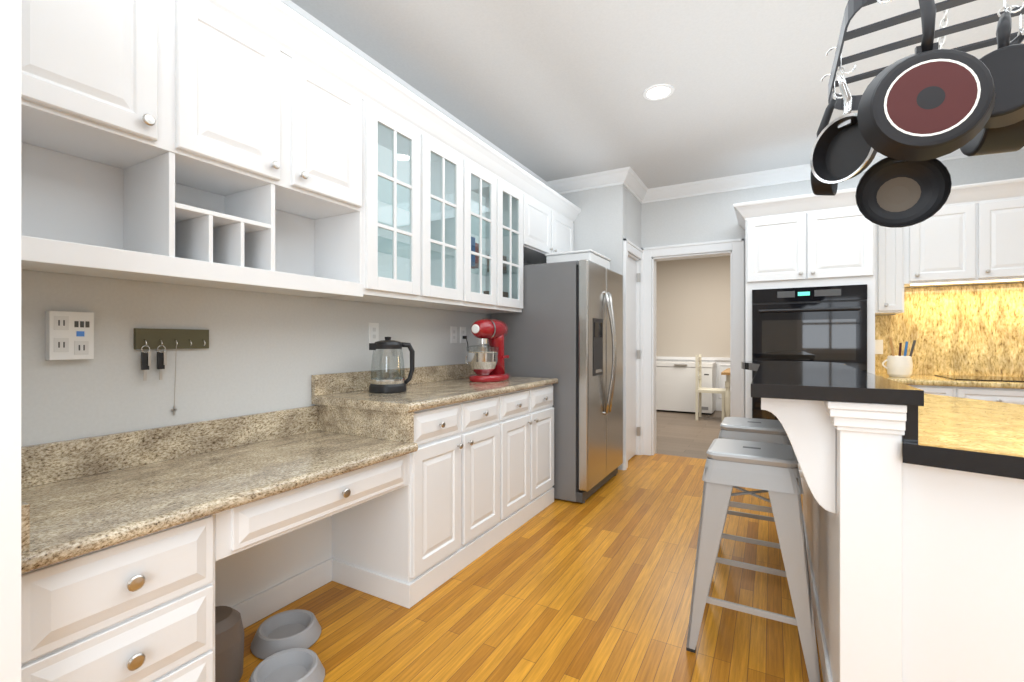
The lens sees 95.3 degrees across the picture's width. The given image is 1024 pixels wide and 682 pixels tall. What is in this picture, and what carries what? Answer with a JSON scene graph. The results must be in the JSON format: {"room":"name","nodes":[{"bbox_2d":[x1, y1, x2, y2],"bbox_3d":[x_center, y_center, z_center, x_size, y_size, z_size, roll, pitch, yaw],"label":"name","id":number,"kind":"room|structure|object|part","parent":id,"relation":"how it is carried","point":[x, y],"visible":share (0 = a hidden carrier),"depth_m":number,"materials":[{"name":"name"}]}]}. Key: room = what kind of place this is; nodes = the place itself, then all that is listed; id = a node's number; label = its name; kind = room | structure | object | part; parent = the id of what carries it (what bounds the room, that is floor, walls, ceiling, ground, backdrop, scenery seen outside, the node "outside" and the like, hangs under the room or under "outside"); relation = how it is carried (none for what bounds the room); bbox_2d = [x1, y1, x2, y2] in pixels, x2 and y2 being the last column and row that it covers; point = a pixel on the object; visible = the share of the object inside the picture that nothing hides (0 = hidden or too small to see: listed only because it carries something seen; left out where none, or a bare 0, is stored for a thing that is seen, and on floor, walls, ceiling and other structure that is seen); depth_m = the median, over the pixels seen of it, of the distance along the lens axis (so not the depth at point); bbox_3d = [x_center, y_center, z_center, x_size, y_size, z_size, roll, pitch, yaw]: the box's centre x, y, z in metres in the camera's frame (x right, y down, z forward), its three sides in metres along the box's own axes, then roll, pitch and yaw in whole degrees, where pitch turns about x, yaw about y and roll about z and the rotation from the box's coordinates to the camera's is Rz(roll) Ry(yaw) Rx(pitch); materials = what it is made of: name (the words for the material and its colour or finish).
{"room":"kitchen","nodes":[
{"label":"kitchen","id":0,"kind":"room"},
{"bbox_2d":[0,0,20,681],"bbox_3d":[-1.320,-0.185,1.041,0.720,2.750,0.135,0,0,29],"label":"wall","id":1,"kind":"structure","parent":0,"point":[10,340],"depth_m":0.91,"materials":[{"name":"white paint"}]},
{"bbox_2d":[21,500,32,551],"bbox_3d":[-1.302,0.400,1.136,0.601,0.099,0.024,0,0,29],"label":"backsplash","id":2,"kind":"structure","parent":1,"relation":"attached to","point":[26,505],"depth_m":1.00,"materials":[{"name":"beige stone"}]},
{"bbox_2d":[21,261,532,446],"bbox_3d":[-1.290,-0.185,1.960,0.120,2.750,6.570,0,0,29],"label":"wall","id":3,"kind":"structure","parent":0,"point":[266,352],"depth_m":1.87,"materials":[{"name":"grey paint"}]},
{"bbox_2d":[45,311,93,359],"bbox_3d":[-1.442,-0.018,1.524,0.035,0.155,0.110,0,0,29],"label":"socket","id":4,"kind":"object","parent":3,"relation":"attached to","point":[69,335],"visible":1,"depth_m":1.51,"materials":[{"name":"white plastic"}]},
{"bbox_2d":[21,0,176,175],"bbox_3d":[-1.341,-0.890,1.381,0.347,0.560,0.418,0,0,29],"label":"upper cabinet","id":5,"kind":"object","parent":3,"relation":"attached to","point":[99,77],"depth_m":1.36,"materials":[{"name":"white wood"}]},
{"bbox_2d":[134,328,208,414],"bbox_3d":[-1.293,0.119,1.790,0.037,0.331,0.250,0,0,29],"label":"key rack","id":6,"kind":"object","parent":3,"relation":"attached to","point":[149,339],"visible":0.98,"depth_m":1.75,"materials":[{"name":"brown wood"}]},
{"bbox_2d":[121,0,368,223],"bbox_3d":[-1.040,-0.890,1.922,0.347,0.560,0.822,0,0,29],"label":"upper cabinet","id":7,"kind":"object","parent":3,"relation":"attached to","point":[272,146],"depth_m":1.78,"materials":[{"name":"white wood"}]},
{"bbox_2d":[21,364,475,487],"bbox_3d":[-0.893,0.310,2.517,0.025,0.279,2.834,0,0,29],"label":"backsplash","id":8,"kind":"structure","parent":3,"relation":"attached to","point":[45,463],"depth_m":1.81,"materials":[{"name":"beige stone"}]},
{"bbox_2d":[317,404,412,443],"bbox_3d":[-0.717,0.383,2.215,0.627,0.133,0.025,0,0,29],"label":"backsplash","id":9,"kind":"structure","parent":3,"relation":"attached to","point":[351,421],"depth_m":2.18,"materials":[{"name":"beige stone"}]},
{"bbox_2d":[369,323,378,342],"bbox_3d":[-0.804,-0.046,2.643,0.062,0.108,0.068,0,0,29],"label":"outlet","id":10,"kind":"object","parent":3,"relation":"attached to","point":[373,332],"depth_m":2.70,"materials":[{"name":"white plastic"}]},
{"bbox_2d":[279,0,546,184],"bbox_3d":[-1.225,-1.502,1.855,0.094,0.115,6.450,0,0,29],"label":"crown molding","id":11,"kind":"structure","parent":3,"relation":"attached to","point":[289,3],"depth_m":2.72,"materials":[{"name":"white wood"}]},
{"bbox_2d":[451,326,467,345],"bbox_3d":[-0.403,-0.034,3.365,0.062,0.135,0.197,0,0,29],"label":"outlet","id":12,"kind":"object","parent":3,"relation":"attached to","point":[463,338],"depth_m":3.46,"materials":[{"name":"white plastic"}]},
{"bbox_2d":[485,188,576,263],"bbox_3d":[0.195,-0.955,4.140,0.347,0.430,1.045,0,0,29],"label":"upper cabinet","id":13,"kind":"object","parent":3,"relation":"attached to","point":[521,225],"depth_m":3.67,"materials":[{"name":"white wood"}]},
{"bbox_2d":[239,410,823,681],"bbox_3d":[1.651,1.215,2.801,6.600,0.050,11.100,0,0,29],"label":"floor","id":14,"kind":"structure","parent":0,"point":[597,586],"depth_m":2.09,"materials":[{"name":"brown wood"}]},
{"bbox_2d":[21,512,228,681],"bbox_3d":[-1.221,0.840,1.318,0.619,0.700,0.424,0,0,29],"label":"base cabinet","id":15,"kind":"object","parent":14,"relation":"on","point":[145,553],"depth_m":1.17,"materials":[{"name":"white wood"}]},
{"bbox_2d":[21,432,416,575],"bbox_3d":[-1.004,0.470,1.673,0.652,0.040,1.251,0,0,29],"label":"countertop","id":16,"kind":"structure","parent":15,"relation":"on","point":[80,517],"depth_m":1.43,"materials":[{"name":"beige stone"}]},
{"bbox_2d":[215,606,243,681],"bbox_3d":[-1.030,1.064,1.603,0.192,0.250,0.192,0,0,29],"label":"jar","id":17,"kind":"object","parent":14,"relation":"on","point":[229,643],"visible":0.48,"depth_m":1.57,"materials":[{"name":"brown"}]},
{"bbox_2d":[248,609,324,681],"bbox_3d":[-0.841,1.158,1.738,0.255,0.062,0.527,0,0,-25],"label":"bowls","id":18,"kind":"object","parent":14,"relation":"on","point":[282,642],"visible":1,"depth_m":1.75,"materials":[{"name":"grey"}]},
{"bbox_2d":[229,452,416,567],"bbox_3d":[-0.916,0.568,1.866,0.619,0.155,0.831,0,0,29],"label":"drawer","id":19,"kind":"object","parent":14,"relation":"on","point":[255,529],"depth_m":1.72,"materials":[{"name":"white wood"}]},
{"bbox_2d":[313,396,504,608],"bbox_3d":[-0.523,0.753,2.571,0.619,0.875,0.784,0,0,29],"label":"base cabinet","id":20,"kind":"object","parent":14,"relation":"on","point":[399,551],"depth_m":2.27,"materials":[{"name":"white wood"}]},
{"bbox_2d":[311,376,556,415],"bbox_3d":[-0.332,0.295,2.895,0.637,0.040,1.627,0,0,29],"label":"countertop","id":21,"kind":"structure","parent":20,"relation":"on","point":[438,393],"depth_m":2.40,"materials":[{"name":"beige stone"}]},
{"bbox_2d":[369,337,414,392],"bbox_3d":[-0.665,0.125,2.548,0.199,0.298,0.235,0,0,29],"label":"kettle","id":22,"kind":"object","parent":21,"relation":"on","point":[389,384],"visible":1,"depth_m":2.48,"materials":[{"name":"glass"}]},
{"bbox_2d":[465,318,509,381],"bbox_3d":[-0.166,0.059,3.259,0.270,0.430,0.397,0,0,29],"label":"stand mixer","id":23,"kind":"object","parent":21,"relation":"on","point":[487,366],"visible":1,"depth_m":3.14,"materials":[{"name":"red metal"}]},
{"bbox_2d":[505,384,553,537],"bbox_3d":[-0.141,0.753,3.257,0.619,0.875,0.785,0,0,29],"label":"base cabinet","id":24,"kind":"object","parent":14,"relation":"on","point":[529,416],"depth_m":3.07,"materials":[{"name":"white wood"}]},
{"bbox_2d":[491,259,622,502],"bbox_3d":[0.443,0.297,3.937,0.904,1.786,0.910,0,0,29],"label":"fridge","id":25,"kind":"object","parent":14,"relation":"on","point":[565,327],"visible":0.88,"depth_m":3.50,"materials":[{"name":"grey metal"}]},
{"bbox_2d":[545,249,610,268],"bbox_3d":[0.579,-0.664,4.032,0.410,0.132,0.530,0,0,29],"label":"box","id":26,"kind":"object","parent":25,"relation":"on","point":[594,257],"visible":0.54,"depth_m":3.82,"materials":[{"name":"white plastic"}]},
{"bbox_2d":[656,361,715,414],"bbox_3d":[2.912,0.775,7.947,0.992,0.830,0.620,0,0,29],"label":"chest freezer","id":27,"kind":"object","parent":14,"relation":"on","point":[675,385],"visible":0.83,"depth_m":7.70,"materials":[{"name":"white metal"}]},
{"bbox_2d":[695,354,725,420],"bbox_3d":[3.035,0.700,7.077,0.420,0.980,0.420,0,0,29],"label":"dining chair","id":28,"kind":"object","parent":14,"relation":"on","point":[700,390],"visible":0.81,"depth_m":7.00,"materials":[{"name":"beige paint"}]},
{"bbox_2d":[721,368,729,416],"bbox_3d":[3.664,0.815,6.830,1.000,0.750,1.200,0,0,29],"label":"dining table","id":29,"kind":"object","parent":14,"relation":"on","point":[726,372],"visible":0.17,"depth_m":6.55,"materials":[{"name":"brown wood"}]},
{"bbox_2d":[686,439,819,681],"bbox_3d":[0.965,0.810,1.878,0.434,0.761,0.434,0,0,29],"label":"stool","id":30,"kind":"object","parent":14,"relation":"on","point":[772,469],"visible":1,"depth_m":1.75,"materials":[{"name":"grey metal"}]},
{"bbox_2d":[718,417,790,548],"bbox_3d":[1.282,0.810,2.468,0.434,0.761,0.434,0,0,29],"label":"stool","id":31,"kind":"object","parent":14,"relation":"on","point":[755,430],"visible":0.27,"depth_m":2.36,"materials":[{"name":"grey metal"}]},
{"bbox_2d":[733,188,874,487],"bbox_3d":[2.442,0.030,3.894,1.034,2.320,0.714,0,0,29],"label":"tall cabinet","id":32,"kind":"object","parent":14,"relation":"on","point":[809,277],"visible":0.6,"depth_m":3.63,"materials":[{"name":"white wood"}]},
{"bbox_2d":[752,284,867,461],"bbox_3d":[2.292,0.235,3.624,0.760,1.310,0.096,0,0,29],"label":"oven","id":33,"kind":"object","parent":32,"relation":"in","point":[806,322],"depth_m":3.62,"materials":[{"name":"black glass"}]},
{"bbox_2d":[753,393,1023,681],"bbox_3d":[1.950,0.680,1.602,1.910,1.020,2.205,0,0,29],"label":"kitchen island","id":34,"kind":"object","parent":14,"relation":"on","point":[913,509],"depth_m":1.28,"materials":[{"name":"white wood"}]},
{"bbox_2d":[741,361,936,400],"bbox_3d":[1.318,0.149,2.162,0.529,0.041,1.909,0,0,29],"label":"island countertop","id":35,"kind":"structure","parent":34,"relation":"on","point":[807,378],"depth_m":1.47,"materials":[{"name":"black stone"}]},
{"bbox_2d":[915,387,958,396],"bbox_3d":[3.033,0.752,3.609,0.430,0.874,0.637,0,0,29],"label":"base cabinet","id":36,"kind":"object","parent":14,"relation":"on","point":[945,391],"depth_m":3.26,"materials":[{"name":"white wood"}]},
{"bbox_2d":[959,387,1023,404],"bbox_3d":[3.409,0.752,3.400,0.430,0.874,0.637,0,0,29],"label":"base cabinet","id":37,"kind":"object","parent":14,"relation":"on","point":[996,394],"depth_m":3.14,"materials":[{"name":"white wood"}]},
{"bbox_2d":[878,375,1023,390],"bbox_3d":[3.974,0.295,3.074,2.598,0.041,0.657,0,0,29],"label":"countertop","id":38,"kind":"structure","parent":37,"relation":"on","point":[914,380],"depth_m":3.25,"materials":[{"name":"beige stone"}]},
{"bbox_2d":[882,338,915,376],"bbox_3d":[2.976,0.123,3.597,0.205,0.301,0.160,0,0,29],"label":"mug","id":39,"kind":"object","parent":38,"relation":"on","point":[899,365],"visible":1,"depth_m":3.54,"materials":[{"name":"white ceramic"}]},
{"bbox_2d":[943,375,1023,382],"bbox_3d":[3.589,0.271,3.302,0.800,0.008,0.480,0,0,29],"label":"cooktop","id":40,"kind":"object","parent":38,"relation":"in","point":[1006,378],"depth_m":3.41,"materials":[{"name":"black glass"}]},
{"bbox_2d":[560,184,625,469],"bbox_3d":[0.689,-0.185,4.549,0.820,2.750,0.120,0,0,29],"label":"wall","id":41,"kind":"structure","parent":0,"point":[599,224],"depth_m":4.39,"materials":[{"name":"grey paint"}]},
{"bbox_2d":[547,167,634,193],"bbox_3d":[0.731,-1.502,4.403,0.794,0.115,0.094,0,0,29],"label":"crown molding","id":42,"kind":"structure","parent":41,"relation":"attached to","point":[628,178],"depth_m":4.38,"materials":[{"name":"white wood"}]},
{"bbox_2d":[626,188,640,258],"bbox_3d":[1.192,-0.185,4.733,0.120,2.750,0.710,0,0,29],"label":"wall","id":43,"kind":"structure","parent":0,"point":[633,219],"depth_m":4.64,"materials":[{"name":"grey paint"}]},
{"bbox_2d":[628,257,639,459],"bbox_3d":[1.179,0.173,4.652,0.076,2.010,0.520,0,0,29],"label":"pantry door","id":44,"kind":"structure","parent":43,"relation":"in","point":[631,358],"depth_m":4.74,"materials":[{"name":"white wood"}]},
{"bbox_2d":[627,173,650,203],"bbox_3d":[1.213,-1.502,4.550,0.094,0.115,0.570,0,0,29],"label":"crown molding","id":45,"kind":"structure","parent":43,"relation":"attached to","point":[638,190],"depth_m":4.65,"materials":[{"name":"white"}]},
{"bbox_2d":[291,0,1023,188],"bbox_3d":[1.651,-1.600,2.801,6.600,0.080,11.100,0,0,29],"label":"ceiling","id":46,"kind":"structure","parent":0,"point":[548,90],"depth_m":2.66,"materials":[{"name":"paint"}]},
{"bbox_2d":[643,84,673,100],"bbox_3d":[0.917,-1.556,2.923,0.189,0.007,0.189,0,0,20],"label":"recessed light","id":47,"kind":"object","parent":46,"relation":"in","point":[658,92],"visible":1,"depth_m":2.90,"materials":[{"name":"white"}]},
{"bbox_2d":[810,0,1023,227],"bbox_3d":[1.634,-0.985,1.152,1.511,1.150,0.859,0,0,29],"label":"pot rack","id":48,"kind":"object","parent":46,"relation":"hanging from","point":[924,106],"visible":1,"depth_m":1.21,"materials":[{"name":"grey metal"}]},
{"bbox_3d":[1.271,-0.727,1.204,0.194,0.320,0.146,0,0,29],"label":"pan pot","id":49,"kind":"part","parent":48,"relation":"part of","materials":[{"name":"grey metal"}]},
{"bbox_3d":[1.401,-0.718,1.351,0.121,0.345,0.202,0,0,29],"label":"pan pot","id":50,"kind":"part","parent":48,"relation":"part of","materials":[{"name":"grey metal"}]},
{"bbox_2d":[656,256,729,357],"bbox_3d":[3.544,-0.185,8.053,5.040,2.750,0.120,0,0,29],"label":"wall","id":51,"kind":"structure","parent":0,"point":[692,307],"depth_m":8.16,"materials":[{"name":"beige paint"}]},
{"bbox_2d":[656,356,729,410],"bbox_3d":[3.506,0.735,7.986,4.800,0.910,0.035,0,0,29],"label":"trim","id":52,"kind":"structure","parent":51,"relation":"attached to","point":[722,363],"depth_m":7.96,"materials":[{"name":"white wood"}]},
{"bbox_2d":[656,255,729,261],"bbox_3d":[3.492,-1.502,7.960,4.800,0.115,0.094,0,0,29],"label":"crown molding","id":53,"kind":"structure","parent":51,"relation":"attached to","point":[724,255],"depth_m":8.17,"materials":[{"name":"white wood"}]},
{"bbox_2d":[641,149,1023,417],"bbox_3d":[3.345,-0.185,3.872,4.480,2.750,0.120,0,0,29],"label":"wall","id":54,"kind":"structure","parent":0,"point":[700,218],"depth_m":4.51,"materials":[{"name":"grey paint"}]},
{"bbox_2d":[623,238,743,469],"bbox_3d":[1.598,0.109,4.462,1.092,2.162,0.828,0,0,29],"label":"door frame","id":55,"kind":"structure","parent":54,"relation":"attached to","point":[648,257],"depth_m":4.48,"materials":[{"name":"white wood"}]},
{"bbox_2d":[643,147,1023,202],"bbox_3d":[3.245,-1.502,3.805,4.370,0.115,0.094,0,0,29],"label":"crown molding","id":56,"kind":"structure","parent":54,"relation":"attached to","point":[799,172],"depth_m":4.40,"materials":[{"name":"white wood"}]},
{"bbox_2d":[875,177,1023,314],"bbox_3d":[4.036,-0.675,3.179,2.591,0.910,0.414,0,0,29],"label":"upper cabinet","id":57,"kind":"object","parent":54,"relation":"attached to","point":[969,234],"visible":0.81,"depth_m":3.44,"materials":[{"name":"white wood"}]}
]}

